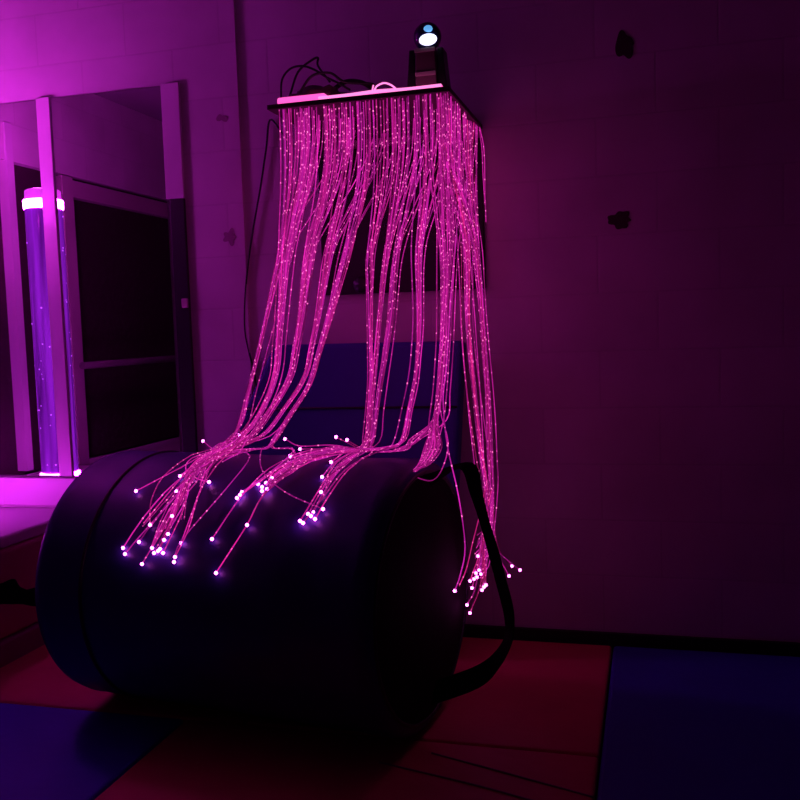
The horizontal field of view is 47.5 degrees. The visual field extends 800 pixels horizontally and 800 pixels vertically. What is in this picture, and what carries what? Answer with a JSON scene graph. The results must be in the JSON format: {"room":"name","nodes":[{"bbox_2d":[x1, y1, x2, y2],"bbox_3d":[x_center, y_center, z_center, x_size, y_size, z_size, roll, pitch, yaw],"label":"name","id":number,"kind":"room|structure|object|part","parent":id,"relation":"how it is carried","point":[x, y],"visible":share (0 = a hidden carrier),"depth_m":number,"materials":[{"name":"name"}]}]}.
{"room":"sensory room","nodes":[
{"label":"sensory room","id":0,"kind":"room"},
{"bbox_2d":[0,0,799,641],"bbox_3d":[0.861,-0.434,3.423,6.750,2.990,0.134,-1,5,15],"label":"wall","id":1,"kind":"structure","parent":0,"point":[646,373],"depth_m":3.43,"materials":[{"name":"white paint"}]},
{"bbox_2d":[0,100,58,475],"bbox_3d":[-1.919,-0.473,4.108,0.788,1.643,0.010,-1,5,15],"label":"wall mirror","id":2,"kind":"object","parent":1,"relation":"attached to","point":[28,430],"visible":1,"depth_m":4.04,"materials":[{"name":"white mirror"}]},
{"bbox_2d":[0,476,75,505],"bbox_3d":[-1.584,0.407,4.074,1.469,0.125,0.048,-1,5,15],"label":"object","id":3,"kind":"structure","parent":1,"relation":"attached to","point":[14,490],"depth_m":4.07,"materials":[{"name":"white paint"}]},
{"bbox_2d":[36,97,72,476],"bbox_3d":[-1.511,-0.481,3.990,0.066,1.650,0.020,-1,5,15],"label":"window frame","id":4,"kind":"structure","parent":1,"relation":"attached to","point":[43,108],"depth_m":3.98,"materials":[{"name":"white paint"}]},
{"bbox_2d":[50,86,180,476],"bbox_3d":[-1.222,-0.482,3.916,0.537,1.643,0.010,-1,5,15],"label":"wall mirror","id":5,"kind":"object","parent":1,"relation":"attached to","point":[113,210],"visible":0.79,"depth_m":3.90,"materials":[{"name":"white mirror"}]},
{"bbox_2d":[160,82,197,451],"bbox_3d":[-0.925,-0.488,3.826,0.083,1.650,0.026,-1,5,15],"label":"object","id":6,"kind":"object","parent":1,"relation":"attached to","point":[170,92],"visible":0.83,"depth_m":3.81,"materials":[{"name":"white paint"}]},
{"bbox_2d":[216,114,227,121],"bbox_3d":[-0.728,-1.154,3.725,0.054,0.033,0.002,-1,5,15],"label":"sticker","id":7,"kind":"object","parent":1,"relation":"attached to","point":[219,117],"visible":1,"depth_m":3.72,"materials":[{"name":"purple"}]},
{"bbox_2d":[223,228,236,245],"bbox_3d":[-0.703,-0.673,3.760,0.061,0.074,0.002,-1,5,15],"label":"sticker","id":8,"kind":"object","parent":1,"relation":"attached to","point":[229,236],"visible":1,"depth_m":3.76,"materials":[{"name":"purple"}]},
{"bbox_2d":[244,119,282,387],"bbox_3d":[-0.556,-0.567,3.733,0.210,1.138,0.008,-1,5,15],"label":"hanging cable","id":9,"kind":"object","parent":1,"relation":"attached to","point":[272,120],"visible":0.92,"depth_m":3.73,"materials":[{"name":"black plastic"}]},
{"bbox_2d":[121,82,520,613],"bbox_3d":[-0.191,-0.160,3.040,1.101,1.745,1.228,-1,5,15],"label":"lights","id":10,"kind":"object","parent":1,"relation":"attached to","point":[329,121],"visible":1,"depth_m":2.97,"materials":[{"name":"pink plastic"}]},
{"bbox_2d":[277,93,326,103],"bbox_3d":[-0.316,-1.011,3.097,0.172,0.024,0.125,-1,5,15],"label":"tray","id":11,"kind":"object","parent":10,"relation":"on","point":[321,98],"depth_m":3.03,"materials":[{"name":"white plastic"}]},
{"bbox_2d":[280,56,375,97],"bbox_3d":[-0.243,-1.104,3.161,0.357,0.193,0.148,-1,5,15],"label":"cables","id":12,"kind":"object","parent":10,"relation":"on","point":[328,90],"visible":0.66,"depth_m":3.13,"materials":[{"name":"black plastic"}]},
{"bbox_2d":[407,22,450,87],"bbox_3d":[0.095,-1.123,3.010,0.140,0.235,0.136,-1,5,15],"label":"projector","id":13,"kind":"object","parent":10,"relation":"on","point":[427,65],"visible":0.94,"depth_m":2.96,"materials":[{"name":"black plastic"}]},
{"bbox_3d":[0.090,-1.194,2.993,0.092,0.092,0.092,-1,5,15],"label":"globe","id":14,"kind":"part","parent":13,"relation":"part of","materials":[{"name":"blue"}]},
{"bbox_2d":[318,138,485,295],"bbox_3d":[-0.002,-0.708,3.556,0.662,0.568,0.046,-1,5,15],"label":"board","id":15,"kind":"object","parent":1,"relation":"attached to","point":[354,282],"visible":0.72,"depth_m":3.57,"materials":[{"name":"black"}]},
{"bbox_3d":[-0.154,-0.457,3.609,0.068,0.068,0.024,-1,5,15],"label":"knob","id":16,"kind":"part","parent":15,"relation":"part of","materials":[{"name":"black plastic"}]},
{"bbox_2d":[608,211,630,228],"bbox_3d":[0.810,-0.663,3.360,0.086,0.066,0.002,-1,5,15],"label":"sticker","id":17,"kind":"object","parent":1,"relation":"attached to","point":[621,219],"visible":1,"depth_m":3.36,"materials":[{"name":"black"}]},
{"bbox_2d":[615,30,633,58],"bbox_3d":[0.816,-1.290,3.303,0.067,0.104,0.002,-1,5,15],"label":"sticker","id":18,"kind":"object","parent":1,"relation":"attached to","point":[624,43],"visible":1,"depth_m":3.30,"materials":[{"name":"black"}]},
{"bbox_2d":[463,624,799,656],"bbox_3d":[1.731,0.917,3.236,4.804,0.070,0.022,-1,5,15],"label":"baseboard","id":19,"kind":"structure","parent":1,"relation":"attached to","point":[612,639],"depth_m":3.45,"materials":[{"name":"black"}]},
{"bbox_2d":[595,652,612,799],"bbox_3d":[0.159,1.246,0.805,6.750,0.100,5.820,-1,5,15],"label":"floor","id":20,"kind":"structure","parent":0,"point":[612,652],"depth_m":2.80,"materials":[{"name":"black"}]},
{"bbox_2d":[0,507,53,667],"bbox_3d":[-1.958,0.788,3.589,0.960,0.518,1.130,-1,5,15],"label":"podium","id":21,"kind":"object","parent":20,"relation":"on","point":[22,530],"visible":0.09,"depth_m":3.58,"materials":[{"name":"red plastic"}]},
{"bbox_2d":[0,703,182,799],"bbox_3d":[-1.490,1.102,2.451,1.294,0.038,1.331,-1,5,15],"label":"floor mat","id":22,"kind":"object","parent":20,"relation":"on","point":[47,753],"visible":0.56,"depth_m":2.73,"materials":[{"name":"blue plastic"}]},
{"bbox_2d":[0,645,253,724],"bbox_3d":[-0.918,1.004,3.456,1.124,0.038,0.907,-1,5,15],"label":"floor mat","id":23,"kind":"object","parent":20,"relation":"on","point":[33,679],"visible":0.18,"depth_m":3.12,"materials":[{"name":"red plastic"}]},
{"bbox_2d":[0,450,514,737],"bbox_3d":[-0.584,0.590,3.030,2.005,0.833,0.833,0,5,23],"label":"barrel","id":24,"kind":"object","parent":23,"relation":"on","point":[352,618],"visible":0.95,"depth_m":2.64,"materials":[{"name":"leather"}]},
{"bbox_3d":[0.084,0.590,2.742,0.007,0.735,0.735,0,5,23],"label":"panel","id":25,"kind":"part","parent":24,"relation":"part of","materials":[{"name":"black leather"}]},
{"bbox_2d":[235,341,465,496],"bbox_3d":[-0.383,0.368,3.590,1.293,1.170,0.288,-1,5,15],"label":"wall padding","id":26,"kind":"object","parent":23,"relation":"on","point":[334,403],"visible":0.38,"depth_m":3.52,"materials":[{"name":"blue plastic"}]},
{"bbox_2d":[95,720,598,799],"bbox_3d":[-0.237,1.085,2.105,1.294,0.043,1.331,-1,5,15],"label":"floor mat","id":27,"kind":"object","parent":20,"relation":"on","point":[199,760],"visible":1,"depth_m":2.53,"materials":[{"name":"red plastic"}]},
{"bbox_2d":[246,637,611,760],"bbox_3d":[0.157,0.992,3.160,1.094,0.038,0.907,-1,5,15],"label":"floor mat","id":28,"kind":"object","parent":20,"relation":"on","point":[548,697],"visible":0.51,"depth_m":2.93,"materials":[{"name":"red plastic"}]},
{"bbox_2d":[597,646,799,799],"bbox_3d":[1.137,1.034,2.198,1.294,0.038,2.244,-1,5,15],"label":"floor mat","id":29,"kind":"object","parent":20,"relation":"on","point":[680,724],"visible":1,"depth_m":2.73,"materials":[{"name":"blue plastic"}]}
]}

